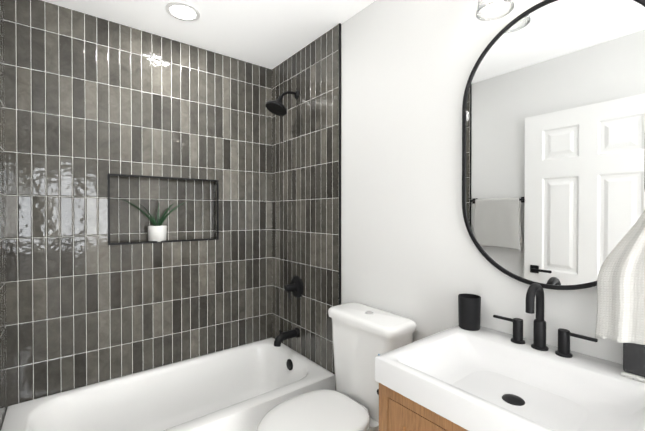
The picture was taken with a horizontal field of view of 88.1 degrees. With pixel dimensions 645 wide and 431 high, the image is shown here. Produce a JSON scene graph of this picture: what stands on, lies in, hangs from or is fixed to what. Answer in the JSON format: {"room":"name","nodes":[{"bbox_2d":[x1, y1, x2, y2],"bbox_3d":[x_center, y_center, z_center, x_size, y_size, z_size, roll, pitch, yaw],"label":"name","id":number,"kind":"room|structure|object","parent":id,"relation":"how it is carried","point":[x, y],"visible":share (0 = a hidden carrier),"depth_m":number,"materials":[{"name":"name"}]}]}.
{"room":"bathroom","nodes":[
{"label":"bathroom","id":0,"kind":"room"},
{"bbox_2d":[4,0,271,406],"bbox_3d":[-1.006,0.103,2.144,1.520,2.440,0.090,0,1,-38],"label":"wall tile","id":1,"kind":"structure","parent":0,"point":[91,101],"depth_m":1.97,"materials":[{"name":"grey tile"}]},
{"bbox_2d":[122,199,186,241],"bbox_3d":[-1.053,0.032,2.108,0.394,0.271,0.108,0,1,-38],"label":"potted plant","id":2,"kind":"object","parent":1,"relation":"in","point":[157,230],"visible":0.94,"depth_m":2.08,"materials":[{"name":"ceramic"}]},
{"bbox_2d":[107,173,218,244],"bbox_3d":[-0.976,-0.037,2.109,0.647,0.412,0.008,0,1,-38],"label":"trim","id":3,"kind":"structure","parent":1,"relation":"attached to","point":[110,174],"depth_m":2.06,"materials":[{"name":"black metal"}]},
{"bbox_2d":[42,0,375,68],"bbox_3d":[-0.081,-1.157,0.946,1.720,0.100,3.320,0,1,-38],"label":"ceiling","id":4,"kind":"structure","parent":0,"point":[270,34],"depth_m":1.92,"materials":[{"name":"white paint"}]},
{"bbox_2d":[165,1,199,21],"bbox_3d":[-0.763,-1.111,1.822,0.176,0.006,0.176,0,1,-38],"label":"recessed light","id":5,"kind":"object","parent":4,"relation":"in","point":[182,11],"visible":1,"depth_m":1.82,"materials":[{"name":"white paint"}]},
{"bbox_2d":[341,0,622,363],"bbox_3d":[0.558,0.109,1.455,0.100,2.440,3.320,0,1,-38],"label":"wall","id":6,"kind":"structure","parent":0,"point":[409,249],"depth_m":1.52,"materials":[{"name":"white paint"}]},
{"bbox_2d":[272,24,338,390],"bbox_3d":[-0.141,0.102,2.261,0.012,2.440,0.788,0,1,-38],"label":"wall tiles","id":7,"kind":"structure","parent":6,"relation":"attached to","point":[305,188],"depth_m":2.19,"materials":[{"name":"grey tile"}]},
{"bbox_2d":[265,90,299,115],"bbox_3d":[-0.265,-0.762,2.213,0.235,0.192,0.148,0,1,-38],"label":"shower head","id":8,"kind":"object","parent":7,"relation":"attached to","point":[276,107],"visible":0.98,"depth_m":2.19},
{"bbox_2d":[274,327,299,346],"bbox_3d":[-0.245,0.812,2.242,0.183,0.100,0.068,0,1,-38],"label":"tub spout","id":9,"kind":"object","parent":7,"relation":"attached to","point":[283,336],"visible":1,"depth_m":2.22,"materials":[{"name":"black metal"}]},
{"bbox_2d":[284,276,303,298],"bbox_3d":[-0.212,0.492,2.265,0.099,0.152,0.152,0,1,-38],"label":"shower valve","id":10,"kind":"object","parent":7,"relation":"attached to","point":[295,287],"visible":1,"depth_m":2.25,"materials":[{"name":"black metal"}]},
{"bbox_2d":[338,23,340,304],"bbox_3d":[0.102,0.104,1.948,0.014,2.440,0.008,0,1,-38],"label":"trim","id":11,"kind":"structure","parent":6,"relation":"attached to","point":[339,284],"depth_m":1.94,"materials":[{"name":"black metal"}]},
{"bbox_2d":[476,0,513,20],"bbox_3d":[0.699,-0.820,1.062,0.150,0.217,0.440,0,1,-38],"label":"sconce","id":12,"kind":"object","parent":6,"relation":"attached to","point":[484,3],"visible":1,"depth_m":1.17,"materials":[{"name":"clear glass"}]},
{"bbox_2d":[462,0,644,289],"bbox_3d":[0.747,-0.234,1.104,0.027,0.952,0.590,0,1,-38],"label":"mirror","id":13,"kind":"object","parent":6,"relation":"attached to","point":[553,147],"visible":0.88,"depth_m":1.08,"materials":[{"name":"black metal"}]},
{"bbox_2d":[595,180,644,344],"bbox_3d":[0.872,0.042,0.815,0.189,0.568,0.292,0,1,-38],"label":"hand towel","id":14,"kind":"object","parent":6,"relation":"attached to","point":[620,316],"visible":1,"depth_m":0.83,"materials":[{"name":"white fabric"}]},
{"bbox_3d":[-0.081,1.383,0.967,1.720,0.100,3.320,0,1,-38],"label":"floor","id":15,"kind":"structure","parent":0,"visible":0},
{"bbox_2d":[1,337,334,430],"bbox_3d":[-0.744,1.134,1.817,1.494,0.383,0.759,0,1,-38],"label":"bathtub","id":16,"kind":"object","parent":15,"relation":"on","point":[247,387],"visible":0.75,"depth_m":1.96,"materials":[{"name":"white ceramic"}]},
{"bbox_2d":[257,302,415,430],"bbox_3d":[0.038,0.899,1.468,0.688,0.860,0.440,0,1,-38],"label":"toilet","id":17,"kind":"object","parent":15,"relation":"on","point":[364,336],"visible":0.94,"depth_m":1.49,"materials":[{"name":"white ceramic"}]},
{"bbox_2d":[375,325,644,430],"bbox_3d":[0.559,0.883,0.945,0.531,0.900,0.617,0,1,-38],"label":"bathroom vanity","id":18,"kind":"object","parent":15,"relation":"on","point":[456,378],"visible":1,"depth_m":0.94,"materials":[{"name":"white ceramic"}]},
{"bbox_2d":[458,293,480,330],"bbox_3d":[0.562,0.368,1.276,0.080,0.122,0.080,0,1,-38],"label":"tumbler","id":19,"kind":"object","parent":18,"relation":"on","point":[469,310],"visible":0.98,"depth_m":1.24,"materials":[{"name":"black metal"}]},
{"bbox_2d":[493,283,597,357],"bbox_3d":[0.680,0.323,1.062,0.116,0.217,0.296,0,1,-38],"label":"faucet","id":20,"kind":"object","parent":18,"relation":"on","point":[539,328],"visible":1,"depth_m":1.07,"materials":[{"name":"black metal"}]},
{"bbox_2d":[621,343,644,382],"bbox_3d":[0.868,0.306,0.890,0.096,0.252,0.112,0,1,-38],"label":"box","id":21,"kind":"object","parent":18,"relation":"on","point":[634,361],"visible":0.38,"depth_m":0.88,"materials":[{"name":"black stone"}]},
{"bbox_3d":[-0.720,0.117,0.459,0.100,2.440,3.320,0,1,-38],"label":"wall","id":22,"kind":"structure","parent":0,"visible":0},
{"bbox_2d":[0,0,6,430],"bbox_3d":[-1.331,0.110,1.334,0.012,2.440,0.788,0,1,-38],"label":"wall tiles","id":23,"kind":"structure","parent":22,"relation":"attached to","point":[3,381],"depth_m":1.57,"materials":[{"name":"grey tile"}]}
]}

